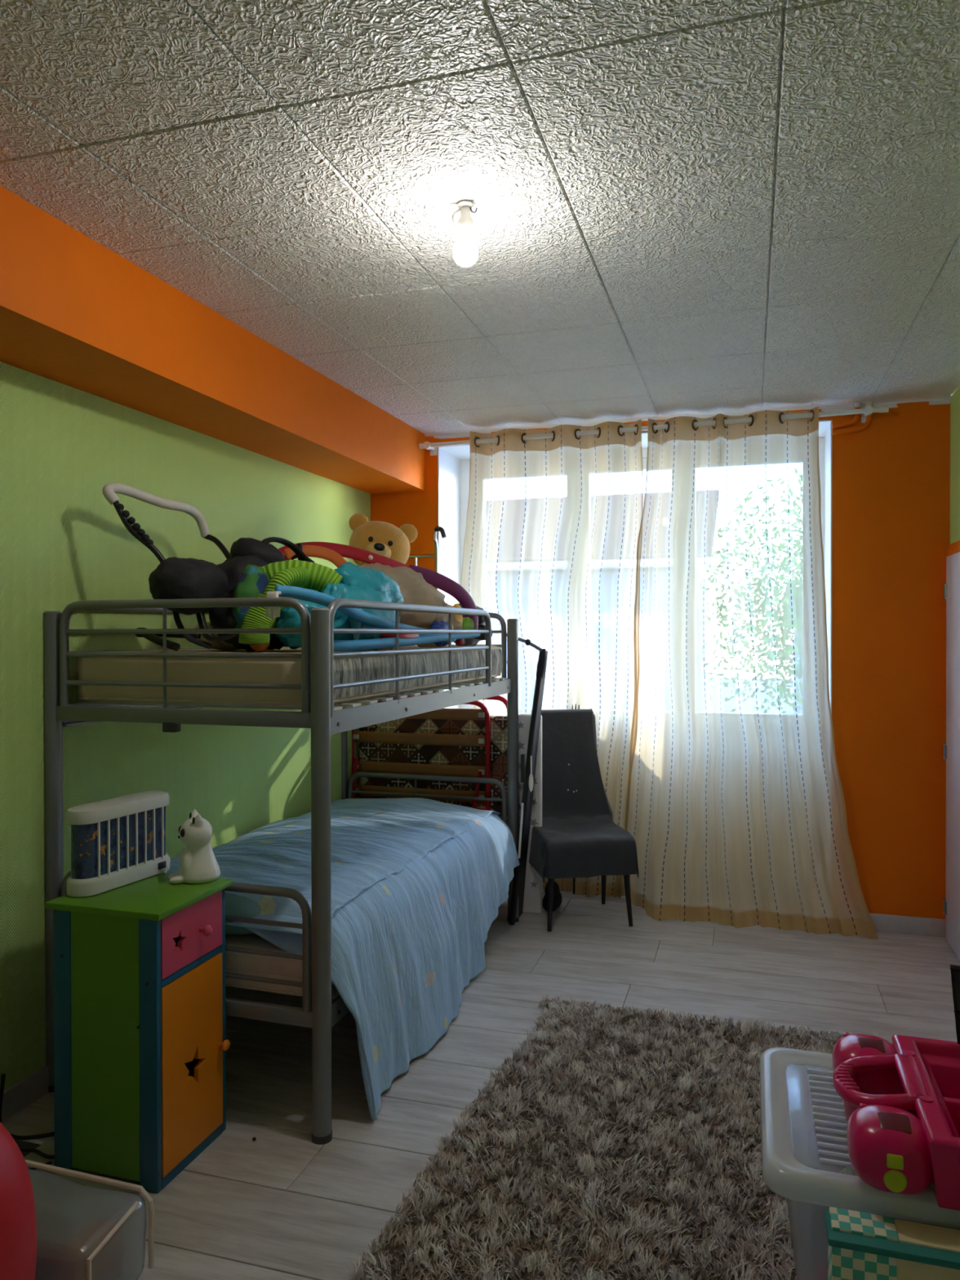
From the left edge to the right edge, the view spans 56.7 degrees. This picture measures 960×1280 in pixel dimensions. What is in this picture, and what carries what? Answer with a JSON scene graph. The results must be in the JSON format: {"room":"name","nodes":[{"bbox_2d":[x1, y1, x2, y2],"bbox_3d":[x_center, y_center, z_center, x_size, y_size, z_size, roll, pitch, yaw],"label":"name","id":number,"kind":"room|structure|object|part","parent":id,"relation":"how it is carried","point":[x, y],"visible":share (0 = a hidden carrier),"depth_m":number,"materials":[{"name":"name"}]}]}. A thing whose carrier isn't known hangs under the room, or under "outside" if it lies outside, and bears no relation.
{"room":"children's bedroom","nodes":[
{"label":"children's bedroom","id":0,"kind":"room"},
{"bbox_2d":[0,361,370,1089],"bbox_3d":[-1.488,0.149,2.583,0.120,2.530,5.980,0,0,18],"label":"wall","id":1,"kind":"structure","parent":0,"point":[62,543],"depth_m":3.02,"materials":[{"name":"green paint"}]},
{"bbox_2d":[1,1066,48,1121],"bbox_3d":[-1.500,1.375,2.334,0.014,0.080,5.480,0,0,18],"label":"baseboard","id":2,"kind":"structure","parent":1,"relation":"attached to","point":[16,1097],"depth_m":2.69,"materials":[{"name":"white wood"}]},
{"bbox_2d":[0,185,425,493],"bbox_3d":[-1.331,-0.961,2.370,0.416,0.316,5.486,0,0,18],"label":"beam","id":3,"kind":"structure","parent":1,"relation":"attached to","point":[75,313],"depth_m":2.89,"materials":[{"name":"orange paint"}]},
{"bbox_2d":[0,0,959,432],"bbox_3d":[-0.115,-1.193,1.948,3.550,0.162,5.580,0,0,17],"label":"ceiling","id":4,"kind":"structure","parent":0,"point":[684,206],"depth_m":2.15,"materials":[{"name":"white paint"}]},
{"bbox_2d":[451,200,478,266],"bbox_3d":[-0.037,-1.036,2.276,0.066,0.157,0.065,0,0,17],"label":"bulb","id":5,"kind":"object","parent":4,"relation":"attached to","point":[465,251],"visible":1,"depth_m":2.26,"materials":[{"name":"white glass"}]},
{"bbox_2d":[457,206,473,234],"bbox_3d":[-0.037,-1.075,2.276,0.042,0.064,0.042,0,0,17],"label":"socket","id":6,"kind":"object","parent":5,"relation":"attached to","point":[465,222],"depth_m":2.26,"materials":[{"name":"white plastic"}]},
{"bbox_3d":[-0.037,-0.985,2.277,0.065,0.055,0.065,0,0,17],"label":"bulb","id":7,"kind":"part","parent":5,"relation":"part of","materials":[{"name":"white glass"}]},
{"bbox_2d":[1,888,959,1279],"bbox_3d":[-0.054,1.474,2.154,3.550,0.120,5.970,0,0,17],"label":"floor","id":8,"kind":"structure","parent":0,"point":[281,1204],"depth_m":2.98,"materials":[{"name":"grey wood"}]},
{"bbox_2d":[0,1122,36,1279],"bbox_3d":[-1.020,1.128,1.586,0.398,0.579,0.390,0,0,17],"label":"pouf","id":9,"kind":"object","parent":8,"relation":"on","point":[18,1224],"visible":1,"depth_m":1.60,"materials":[{"name":"fabric"}]},
{"bbox_2d":[0,1073,54,1140],"bbox_3d":[-1.226,1.333,2.566,0.316,0.162,0.084,0,0,-13],"label":"power cable","id":10,"kind":"object","parent":8,"relation":"on","point":[3,1075],"visible":0.51,"depth_m":2.53,"materials":[{"name":"black plastic"}]},
{"bbox_2d":[19,1148,54,1159],"bbox_3d":[-1.273,1.406,2.418,0.390,0.015,0.072,0,0,-17],"label":"power cable","id":11,"kind":"object","parent":8,"relation":"on","point":[33,1150],"visible":0.52,"depth_m":2.44,"materials":[{"name":"black plastic"}]},
{"bbox_2d":[28,1160,51,1171],"bbox_3d":[-1.285,1.409,2.375,0.264,0.007,0.057,0,0,1],"label":"power cable","id":12,"kind":"object","parent":8,"relation":"on","point":[48,1162],"visible":0.23,"depth_m":2.37,"materials":[{"name":"black plastic"}]},
{"bbox_2d":[24,1159,154,1279],"bbox_3d":[-1.083,1.308,1.970,0.694,0.210,0.233,0,0,17],"label":"bag","id":13,"kind":"object","parent":8,"relation":"on","point":[86,1176],"visible":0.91,"depth_m":1.97,"materials":[{"name":"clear plastic"}]},
{"bbox_2d":[35,1204,74,1279],"bbox_3d":[-1.124,1.326,1.974,0.503,0.147,0.163,0,0,17],"label":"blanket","id":14,"kind":"object","parent":13,"relation":"in","point":[54,1232],"visible":0.4,"depth_m":1.90,"materials":[{"name":"grey fabric"}]},
{"bbox_2d":[54,1219,124,1279],"bbox_3d":[-0.825,1.329,1.885,0.091,0.149,0.160,0,0,17],"label":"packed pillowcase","id":15,"kind":"object","parent":13,"relation":"in","point":[108,1263],"visible":0.89,"depth_m":1.86,"materials":[{"name":"white fabric"}]},
{"bbox_2d":[44,873,232,1193],"bbox_3d":[-0.924,1.053,2.463,0.373,0.721,0.337,0,0,17],"label":"nightstand","id":16,"kind":"object","parent":8,"relation":"on","point":[140,1045],"visible":0.93,"depth_m":2.34,"materials":[{"name":"green paint"}]},
{"bbox_3d":[-0.976,1.053,2.323,0.213,0.683,0.010,0,0,17],"label":"panel","id":17,"kind":"part","parent":16,"relation":"part of","materials":[{"name":"green paint"}]},
{"bbox_2d":[66,790,169,897],"bbox_3d":[-1.023,0.574,2.544,0.109,0.236,0.342,0,0,24],"label":"lamp","id":18,"kind":"object","parent":16,"relation":"on","point":[116,842],"visible":1,"depth_m":2.48,"materials":[{"name":"grey plastic"}]},
{"bbox_2d":[158,861,166,869],"bbox_3d":[-0.939,0.665,2.628,0.006,0.020,0.030,0,0,24],"label":"switch","id":19,"kind":"object","parent":18,"relation":"attached to","point":[162,864],"depth_m":2.63,"materials":[{"name":"black plastic"}]},
{"bbox_3d":[-0.788,0.883,2.419,0.020,0.018,0.275,0,0,17],"label":"rail","id":20,"kind":"part","parent":16,"relation":"part of","materials":[{"name":"blue paint"}]},
{"bbox_3d":[-0.784,0.793,2.417,0.014,0.157,0.271,0,0,17],"label":"drawer","id":21,"kind":"part","parent":16,"relation":"part of","materials":[{"name":"pink paint"}]},
{"bbox_3d":[-0.783,1.139,2.420,0.014,0.488,0.271,0,0,17],"label":"door","id":22,"kind":"part","parent":16,"relation":"part of","materials":[{"name":"orange paint"}]},
{"bbox_3d":[-0.787,1.399,2.423,0.020,0.028,0.275,0,0,17],"label":"rail","id":23,"kind":"part","parent":16,"relation":"part of","materials":[{"name":"blue paint"}]},
{"bbox_2d":[167,808,220,884],"bbox_3d":[-0.826,0.593,2.570,0.144,0.196,0.129,0,0,-25],"label":"night light","id":24,"kind":"object","parent":16,"relation":"on","point":[198,864],"visible":1,"depth_m":2.53,"materials":[{"name":"white plastic"}]},
{"bbox_3d":[-0.753,0.796,2.439,0.032,0.032,0.032,0,0,17],"label":"knob","id":25,"kind":"part","parent":16,"relation":"part of","materials":[{"name":"pink paint"}]},
{"bbox_3d":[-0.727,1.151,2.529,0.030,0.030,0.030,0,0,17],"label":"knob","id":26,"kind":"part","parent":16,"relation":"part of","materials":[{"name":"orange paint"}]},
{"bbox_2d":[43,597,519,1144],"bbox_3d":[-0.589,0.637,3.611,0.995,1.534,2.065,0,0,18],"label":"bunk bed","id":27,"kind":"object","parent":8,"relation":"on","point":[317,1012],"visible":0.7,"depth_m":2.67,"materials":[{"name":"grey metal"}]},
{"bbox_3d":[-1.341,0.663,2.799,0.055,1.486,0.055,0,0,18],"label":"post","id":28,"kind":"part","parent":27,"relation":"part of","materials":[{"name":"grey metal"}]},
{"bbox_3d":[-1.091,0.038,3.580,0.015,0.015,1.550,0,0,18],"label":"guard rail","id":29,"kind":"part","parent":27,"relation":"part of","materials":[{"name":"grey metal"}]},
{"bbox_3d":[-0.945,0.059,2.667,0.009,0.336,0.009,0,0,-5],"label":"rod","id":30,"kind":"part","parent":27,"relation":"part of","materials":[{"name":"grey metal"}]},
{"bbox_3d":[-0.896,0.133,2.652,0.847,0.015,0.015,0,0,18],"label":"rail","id":31,"kind":"part","parent":27,"relation":"part of","materials":[{"name":"grey metal"}]},
{"bbox_3d":[-0.896,0.045,2.651,0.847,0.015,0.015,0,0,18],"label":"rail","id":32,"kind":"part","parent":27,"relation":"part of","materials":[{"name":"grey metal"}]},
{"bbox_3d":[-0.896,-0.026,2.651,0.847,0.015,0.015,0,0,18],"label":"rail","id":33,"kind":"part","parent":27,"relation":"part of","materials":[{"name":"grey metal"}]},
{"bbox_3d":[-0.894,0.815,2.657,0.847,0.015,0.015,0,0,18],"label":"rail","id":34,"kind":"part","parent":27,"relation":"part of","materials":[{"name":"grey metal"}]},
{"bbox_3d":[-0.894,0.982,2.658,0.847,0.015,0.015,0,0,18],"label":"rail","id":35,"kind":"part","parent":27,"relation":"part of","materials":[{"name":"grey metal"}]},
{"bbox_3d":[-0.894,0.904,2.658,0.847,0.015,0.015,0,0,18],"label":"rail","id":36,"kind":"part","parent":27,"relation":"part of","materials":[{"name":"grey metal"}]},
{"bbox_2d":[225,933,333,995],"bbox_3d":[-0.588,0.971,3.614,0.867,0.122,1.943,0,0,18],"label":"mattress","id":37,"kind":"object","parent":27,"relation":"on","point":[275,967],"visible":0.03,"depth_m":2.62,"materials":[{"name":"beige fabric"}]},
{"bbox_2d":[225,892,262,934],"bbox_3d":[-0.852,0.851,2.898,0.598,0.139,0.410,0,0,17],"label":"pillow","id":38,"kind":"object","parent":37,"relation":"on","point":[236,905],"visible":0.08,"depth_m":2.69,"materials":[{"name":"teal fabric"}]},
{"bbox_2d":[166,797,519,1119],"bbox_3d":[-0.510,1.074,3.577,1.026,0.638,1.888,0,0,17],"label":"duvet","id":39,"kind":"object","parent":37,"relation":"on","point":[419,886],"visible":0.81,"depth_m":3.14,"materials":[{"name":"blue fabric"}]},
{"bbox_2d":[76,644,502,707],"bbox_3d":[-0.585,0.111,3.606,0.876,0.157,1.943,0,0,18],"label":"mattress","id":40,"kind":"object","parent":27,"relation":"on","point":[356,668],"visible":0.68,"depth_m":2.74,"materials":[{"name":"beige fabric"}]},
{"bbox_2d":[102,482,311,651],"bbox_3d":[-0.848,-0.230,3.011,0.519,0.542,0.723,0,0,17],"label":"stroller","id":41,"kind":"object","parent":40,"relation":"on","point":[174,578],"visible":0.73,"depth_m":2.80,"materials":[{"name":"black plastic"}]},
{"bbox_3d":[-1.054,-0.311,2.803,0.199,0.255,0.026,0,0,-8],"label":"arm","id":42,"kind":"part","parent":41,"relation":"part of","materials":[{"name":"black plastic"}]},
{"bbox_3d":[-1.081,-0.435,3.005,0.055,0.133,0.500,0,0,20],"label":"handle","id":43,"kind":"part","parent":41,"relation":"part of","materials":[{"name":"white plastic"}]},
{"bbox_3d":[-1.020,-0.001,2.829,0.161,0.072,0.031,0,0,28],"label":"folded leg","id":44,"kind":"part","parent":41,"relation":"part of","materials":[{"name":"black plastic"}]},
{"bbox_3d":[-0.991,-0.019,2.852,0.194,0.032,0.025,0,0,8],"label":"folded leg","id":45,"kind":"part","parent":41,"relation":"part of","materials":[{"name":"black plastic"}]},
{"bbox_3d":[-0.916,-0.277,3.183,0.182,0.218,0.027,0,0,30],"label":"arm","id":46,"kind":"part","parent":41,"relation":"part of","materials":[{"name":"black plastic"}]},
{"bbox_3d":[-0.734,-0.069,2.938,0.258,0.222,0.339,0,0,17],"label":"seat","id":47,"kind":"part","parent":41,"relation":"part of","materials":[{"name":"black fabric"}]},
{"bbox_2d":[229,537,286,564],"bbox_3d":[-0.780,-0.276,3.148,0.200,0.158,0.278,0,0,4],"label":"hood","id":48,"kind":"object","parent":41,"relation":"attached to","point":[263,552],"depth_m":3.03,"materials":[{"name":"black fabric"}]},
{"bbox_2d":[187,621,239,650],"bbox_3d":[-0.862,-0.018,3.100,0.261,0.110,0.342,0,0,17],"label":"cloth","id":49,"kind":"object","parent":40,"relation":"on","point":[224,646],"visible":0.23,"depth_m":2.98,"materials":[{"name":"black fabric"}]},
{"bbox_2d":[231,560,404,651],"bbox_3d":[-0.551,-0.116,3.046,0.414,0.316,0.742,0,0,17],"label":"stuffed toy","id":50,"kind":"object","parent":40,"relation":"on","point":[349,580],"visible":0.62,"depth_m":2.86,"materials":[{"name":"fabric"}]},
{"bbox_2d":[265,584,479,651],"bbox_3d":[-0.270,-0.068,3.247,0.120,0.198,1.542,0,0,22],"label":"toy","id":51,"kind":"object","parent":40,"relation":"on","point":[280,591],"visible":0.82,"depth_m":2.85,"materials":[{"name":"blue plastic"}]},
{"bbox_2d":[348,513,417,565],"bbox_3d":[-0.537,-0.278,4.159,0.381,0.652,0.448,0,0,25],"label":"teddy bear","id":52,"kind":"object","parent":40,"relation":"on","point":[384,539],"visible":0.38,"depth_m":4.14},
{"bbox_2d":[379,633,419,639],"bbox_3d":[-0.322,-0.019,3.252,0.160,0.060,0.320,0,0,17],"label":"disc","id":53,"kind":"object","parent":40,"relation":"on","point":[406,636],"visible":0.06,"depth_m":3.15,"materials":[{"name":"red plastic"}]},
{"bbox_2d":[358,562,462,647],"bbox_3d":[-0.378,-0.139,3.654,0.490,0.361,0.822,0,0,17],"label":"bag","id":54,"kind":"object","parent":40,"relation":"on","point":[414,588],"visible":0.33,"depth_m":3.52,"materials":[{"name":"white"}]},
{"bbox_2d":[277,542,478,630],"bbox_3d":[-0.382,-0.211,3.693,1.007,0.371,0.187,0,1,-34],"label":"arch","id":55,"kind":"object","parent":54,"relation":"on","point":[334,553],"visible":0.59,"depth_m":3.68,"materials":[{"name":"fabric"}]},
{"bbox_2d":[452,604,462,626],"bbox_3d":[-0.101,-0.099,3.811,0.045,0.114,0.092,0,0,17],"label":"toy","id":56,"kind":"object","parent":54,"relation":"on","point":[459,617],"visible":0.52,"depth_m":3.79,"materials":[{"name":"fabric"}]},
{"bbox_2d":[428,620,453,646],"bbox_3d":[-0.154,-0.029,3.637,0.072,0.111,0.204,0,0,17],"label":"pouch","id":57,"kind":"object","parent":40,"relation":"on","point":[442,624],"visible":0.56,"depth_m":3.59,"materials":[{"name":"fabric"}]},
{"bbox_2d":[455,638,464,645],"bbox_3d":[-0.086,0.002,3.808,0.036,0.048,0.060,0,0,17],"label":"toy","id":58,"kind":"object","parent":40,"relation":"on","point":[459,642],"visible":0.61,"depth_m":3.79,"materials":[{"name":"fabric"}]},
{"bbox_2d":[453,603,484,645],"bbox_3d":[-0.069,-0.074,4.199,0.194,0.219,0.211,0,0,17],"label":"cloth","id":59,"kind":"object","parent":40,"relation":"on","point":[473,642],"visible":0.23,"depth_m":4.15,"materials":[{"name":"fabric"}]},
{"bbox_2d":[462,615,493,639],"bbox_3d":[-0.026,-0.064,4.098,0.093,0.134,0.384,0,0,24],"label":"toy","id":60,"kind":"object","parent":59,"relation":"on","point":[468,623],"visible":0.41,"depth_m":4.07,"materials":[{"name":"green plastic"}]},
{"bbox_3d":[-0.449,0.663,2.513,0.055,1.486,0.055,0,0,18],"label":"post","id":61,"kind":"part","parent":27,"relation":"part of","materials":[{"name":"grey metal"}]},
{"bbox_3d":[-0.729,0.647,4.710,0.055,1.486,0.055,0,0,18],"label":"post","id":62,"kind":"part","parent":27,"relation":"part of","materials":[{"name":"grey metal"}]},
{"bbox_3d":[-0.282,0.052,3.032,0.011,0.331,0.011,0,1,40],"label":"guard rod","id":63,"kind":"part","parent":27,"relation":"part of","materials":[{"name":"grey metal"}]},
{"bbox_3d":[-0.198,-0.032,3.293,0.015,0.015,1.550,0,0,18],"label":"guard rail","id":64,"kind":"part","parent":27,"relation":"part of","materials":[{"name":"grey metal"}]},
{"bbox_3d":[-0.198,0.131,3.295,0.015,0.015,1.550,0,0,18],"label":"guard rail","id":65,"kind":"part","parent":27,"relation":"part of","materials":[{"name":"grey metal"}]},
{"bbox_3d":[-0.198,0.039,3.294,0.015,0.015,1.550,0,0,18],"label":"guard rail","id":66,"kind":"part","parent":27,"relation":"part of","materials":[{"name":"grey metal"}]},
{"bbox_3d":[-0.331,0.882,4.585,0.009,0.352,0.009,0,0,-5],"label":"rod","id":67,"kind":"part","parent":27,"relation":"part of","materials":[{"name":"grey metal"}]},
{"bbox_3d":[-0.282,0.800,4.568,0.847,0.015,0.015,0,0,18],"label":"rail","id":68,"kind":"part","parent":27,"relation":"part of","materials":[{"name":"grey metal"}]},
{"bbox_3d":[-0.119,0.048,3.542,0.011,0.331,0.011,0,1,40],"label":"guard rod","id":69,"kind":"part","parent":27,"relation":"part of","materials":[{"name":"grey metal"}]},
{"bbox_3d":[-0.284,0.030,4.562,0.847,0.015,0.015,0,0,18],"label":"rail","id":70,"kind":"part","parent":27,"relation":"part of","materials":[{"name":"grey metal"}]},
{"bbox_3d":[-0.284,-0.041,4.562,0.847,0.015,0.015,0,0,18],"label":"rail","id":71,"kind":"part","parent":27,"relation":"part of","materials":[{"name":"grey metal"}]},
{"bbox_3d":[0.164,0.648,4.424,0.055,1.486,0.055,0,0,18],"label":"post","id":72,"kind":"part","parent":27,"relation":"part of","materials":[{"name":"grey metal"}]},
{"bbox_2d":[408,525,446,692],"bbox_3d":[-0.384,0.389,4.876,0.450,2.012,0.087,0,0,17],"label":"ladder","id":73,"kind":"object","parent":8,"relation":"on","point":[437,528],"visible":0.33,"depth_m":4.85,"materials":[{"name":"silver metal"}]},
{"bbox_3d":[-0.352,-0.308,4.895,0.013,0.305,0.013,0,1,39],"label":"rod","id":74,"kind":"part","parent":73,"relation":"part of","materials":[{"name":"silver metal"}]},
{"bbox_2d":[351,693,507,825],"bbox_3d":[-0.253,0.843,4.747,0.904,1.104,0.209,0,0,17],"label":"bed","id":75,"kind":"object","parent":8,"relation":"on","point":[445,742],"visible":0.43,"depth_m":4.67,"materials":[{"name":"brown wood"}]},
{"bbox_3d":[-0.672,0.816,4.781,0.036,0.362,0.030,0,0,17],"label":"folding leg","id":76,"kind":"part","parent":75,"relation":"part of","materials":[{"name":"red metal"}]},
{"bbox_3d":[-0.210,0.813,4.829,0.797,1.044,0.027,0,0,17],"label":"frame","id":77,"kind":"part","parent":75,"relation":"part of","materials":[{"name":"grey metal"}]},
{"bbox_3d":[-0.035,0.876,4.587,0.096,0.404,0.025,0,0,9],"label":"folding leg","id":78,"kind":"part","parent":75,"relation":"part of","materials":[{"name":"red metal"}]},
{"bbox_2d":[508,637,547,925],"bbox_3d":[0.228,0.681,4.431,0.216,1.434,0.196,0,0,17],"label":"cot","id":79,"kind":"object","parent":8,"relation":"on","point":[527,766],"visible":1,"depth_m":4.39,"materials":[{"name":"black metal"}]},
{"bbox_3d":[0.238,0.012,4.430,0.032,0.032,0.032,0,0,17],"label":"joint knob","id":80,"kind":"part","parent":79,"relation":"part of","materials":[{"name":"black plastic"}]},
{"bbox_2d":[518,714,542,913],"bbox_3d":[0.249,0.888,4.560,0.141,1.015,0.042,0,0,17],"label":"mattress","id":81,"kind":"object","parent":8,"relation":"on","point":[533,890],"visible":0.41,"depth_m":4.54,"materials":[{"name":"white fabric"}]},
{"bbox_2d":[542,881,561,911],"bbox_3d":[0.370,1.325,4.597,0.093,0.131,0.207,0,0,17],"label":"wheel","id":82,"kind":"object","parent":8,"relation":"on","point":[557,901],"visible":0.51,"depth_m":4.55,"materials":[{"name":"black plastic"}]},
{"bbox_2d":[528,708,639,931],"bbox_3d":[0.490,0.883,4.549,0.506,1.027,0.584,0,0,-10],"label":"dining chair","id":83,"kind":"object","parent":8,"relation":"on","point":[578,836],"visible":0.81,"depth_m":4.63,"materials":[{"name":"grey fabric"}]},
{"bbox_3d":[0.343,1.217,4.288,0.036,0.363,0.064,0,0,17],"label":"leg","id":84,"kind":"part","parent":83,"relation":"part of","materials":[{"name":"black plastic"}]},
{"bbox_3d":[0.460,0.694,4.718,0.340,0.600,0.113,0,0,-10],"label":"backrest","id":85,"kind":"part","parent":83,"relation":"part of","materials":[{"name":"black plastic"}]},
{"bbox_3d":[0.653,1.214,4.675,0.037,0.363,0.068,0,0,17],"label":"leg","id":86,"kind":"part","parent":83,"relation":"part of","materials":[{"name":"black plastic"}]},
{"bbox_3d":[0.723,1.216,4.358,0.062,0.363,0.035,0,1,34],"label":"leg","id":87,"kind":"part","parent":83,"relation":"part of","materials":[{"name":"black plastic"}]},
{"bbox_2d":[344,994,879,1279],"bbox_3d":[0.506,1.387,2.338,1.340,0.048,2.040,0,0,17],"label":"shaggy rug","id":88,"kind":"object","parent":8,"relation":"on","point":[625,1144],"visible":0.77,"depth_m":2.35,"materials":[{"name":"carpet"}]},
{"bbox_2d":[759,1047,959,1279],"bbox_3d":[0.983,1.187,1.817,0.782,0.387,0.552,0,0,17],"label":"plastic stool","id":89,"kind":"object","parent":88,"relation":"on","point":[797,1093],"visible":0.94,"depth_m":1.72,"materials":[{"name":"white plastic"}]},
{"bbox_2d":[807,1120,850,1173],"bbox_3d":[0.830,1.151,1.994,0.182,0.123,0.140,0,0,17],"label":"plastic tray","id":90,"kind":"object","parent":89,"relation":"in","point":[812,1146],"visible":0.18,"depth_m":1.97,"materials":[{"name":"white plastic"}]},
{"bbox_2d":[838,1166,932,1187],"bbox_3d":[0.844,1.115,1.738,0.267,0.145,0.168,0,0,17],"label":"plastic tray","id":91,"kind":"object","parent":89,"relation":"in","point":[848,1171],"visible":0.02,"depth_m":1.79,"materials":[{"name":"plastic"}]},
{"bbox_2d":[831,1032,959,1210],"bbox_3d":[1.049,0.928,1.703,0.698,0.133,0.465,0,0,17],"label":"toy","id":92,"kind":"object","parent":89,"relation":"on","point":[901,1100],"visible":1,"depth_m":1.67,"materials":[{"name":"plastic"}]},
{"bbox_3d":[0.795,0.888,1.791,0.158,0.054,0.195,0,0,17],"label":"handle","id":93,"kind":"part","parent":92,"relation":"part of","materials":[{"name":"plastic"}]},
{"bbox_3d":[0.859,0.874,1.772,0.042,0.020,0.185,0,0,17],"label":"handle plate","id":94,"kind":"part","parent":92,"relation":"part of","materials":[{"name":"plastic"}]},
{"bbox_2d":[891,1035,959,1210],"bbox_3d":[1.112,0.930,1.672,0.560,0.128,0.430,0,0,17],"label":"tub","id":95,"kind":"object","parent":92,"relation":"in","point":[926,1070],"depth_m":1.70,"materials":[{"name":"plastic"}]},
{"bbox_2d":[950,964,959,1044],"bbox_3d":[1.136,0.810,1.835,0.296,0.214,0.060,0,0,30],"label":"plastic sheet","id":96,"kind":"object","parent":92,"relation":"in","point":[955,970],"visible":1,"depth_m":1.91,"materials":[{"name":"plastic"}]},
{"bbox_2d":[824,1206,959,1279],"bbox_3d":[0.849,1.206,1.511,0.489,0.354,0.088,0,0,17],"label":"storage box","id":97,"kind":"object","parent":88,"relation":"on","point":[862,1246],"visible":1,"depth_m":1.53,"materials":[{"name":"beige fabric"}]},
{"bbox_2d":[370,401,950,919],"bbox_3d":[0.824,0.128,4.793,3.400,2.530,0.390,0,0,17],"label":"wall","id":98,"kind":"structure","parent":0,"point":[891,477],"depth_m":4.25,"materials":[{"name":"orange paint"}]},
{"bbox_2d":[437,446,460,708],"bbox_3d":[-0.171,0.161,5.093,0.006,2.462,0.392,0,0,17],"label":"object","id":99,"kind":"structure","parent":98,"relation":"attached to","point":[448,465],"depth_m":5.07,"materials":[{"name":"white paint"}]},
{"bbox_2d":[438,419,831,459],"bbox_3d":[0.793,-1.066,4.792,2.014,0.006,0.392,0,0,17],"label":"trim","id":100,"kind":"structure","parent":98,"relation":"attached to","point":[460,451],"depth_m":4.89,"materials":[{"name":"white paint"}]},
{"bbox_2d":[418,405,888,455],"bbox_3d":[0.801,-1.064,4.526,2.330,0.095,0.116,0,0,17],"label":"curtain rod","id":101,"kind":"object","parent":98,"relation":"attached to","point":[868,410],"visible":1,"depth_m":4.39,"materials":[{"name":"white paint"}]},
{"bbox_2d":[461,418,643,898],"bbox_3d":[0.397,0.143,4.750,0.979,2.493,0.369,0,0,17],"label":"sheer curtain","id":102,"kind":"object","parent":101,"relation":"hanging from","point":[553,526],"visible":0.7,"depth_m":4.67,"materials":[{"name":"white fabric"}]},
{"bbox_2d":[613,406,878,939],"bbox_3d":[1.231,0.145,4.364,1.308,2.493,0.288,0,0,30],"label":"sheer curtain","id":103,"kind":"object","parent":101,"relation":"hanging from","point":[737,815],"visible":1,"depth_m":4.35,"materials":[{"name":"white fabric"}]},
{"bbox_2d":[422,395,951,439],"bbox_3d":[0.942,-1.119,4.519,2.615,0.033,0.051,0,0,17],"label":"trim","id":104,"kind":"structure","parent":98,"relation":"attached to","point":[935,400],"depth_m":4.43,"materials":[{"name":"white paint"}]},
{"bbox_2d":[824,419,831,714],"bbox_3d":[1.762,0.162,4.508,0.006,2.462,0.392,0,0,17],"label":"trim","id":105,"kind":"structure","parent":98,"relation":"attached to","point":[828,438],"depth_m":4.41,"materials":[{"name":"white paint"}]},
{"bbox_2d":[831,401,873,435],"bbox_3d":[1.787,-1.062,4.267,0.184,0.146,0.035,0,0,17],"label":"pipe","id":106,"kind":"object","parent":98,"relation":"attached to","point":[857,405],"visible":0.95,"depth_m":4.26,"materials":[{"name":"orange paint"}]},
{"bbox_2d":[869,912,945,937],"bbox_3d":[1.950,1.354,4.251,0.504,0.082,0.014,0,0,17],"label":"baseboard","id":107,"kind":"structure","parent":98,"relation":"attached to","point":[882,922],"depth_m":4.22,"materials":[{"name":"white wood"}]},
{"bbox_2d":[950,386,959,544],"bbox_3d":[1.510,0.150,1.676,0.120,2.530,5.980,0,0,17],"label":"wall","id":108,"kind":"structure","parent":0,"point":[955,398],"depth_m":4.06,"materials":[{"name":"green paint"}]},
{"bbox_2d":[942,551,959,959],"bbox_3d":[2.014,0.503,3.693,0.081,1.768,0.909,0,0,17],"label":"door","id":109,"kind":"structure","parent":108,"relation":"in","point":[951,749],"depth_m":3.97,"materials":[{"name":"white paint"}]},
{"bbox_2d":[946,540,959,555],"bbox_3d":[1.917,-0.409,3.246,0.012,0.053,1.930,0,0,17],"label":"trim","id":110,"kind":"structure","parent":108,"relation":"attached to","point":[954,548],"depth_m":4.04,"materials":[{"name":"orange paint"}]},
{"bbox_3d":[0.884,0.015,5.093,3.226,2.750,0.220,0,0,17],"label":"lintel","id":111,"kind":"object","parent":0,"visible":0},
{"bbox_2d":[459,437,824,708],"bbox_3d":[0.853,-0.289,4.988,2.014,1.550,0.133,0,0,17],"label":"window","id":112,"kind":"structure","parent":111,"relation":"attached to","point":[464,464],"depth_m":5.24,"materials":[{"name":"white plastic"}]},
{"label":"outside","id":113,"kind":"structure","parent":0,"visible":0},
{"bbox_3d":[13.826,4.164,45.687,120.000,0.200,84.600,0,0,17],"label":"ground","id":114,"kind":"structure","parent":113,"visible":0},
{"bbox_2d":[642,493,644,511],"bbox_3d":[-1.343,0.236,19.727,12.800,8.100,7.020,0,0,17],"label":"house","id":115,"kind":"structure","parent":114,"relation":"on","point":[643,497],"depth_m":18.25,"materials":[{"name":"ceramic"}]}
]}

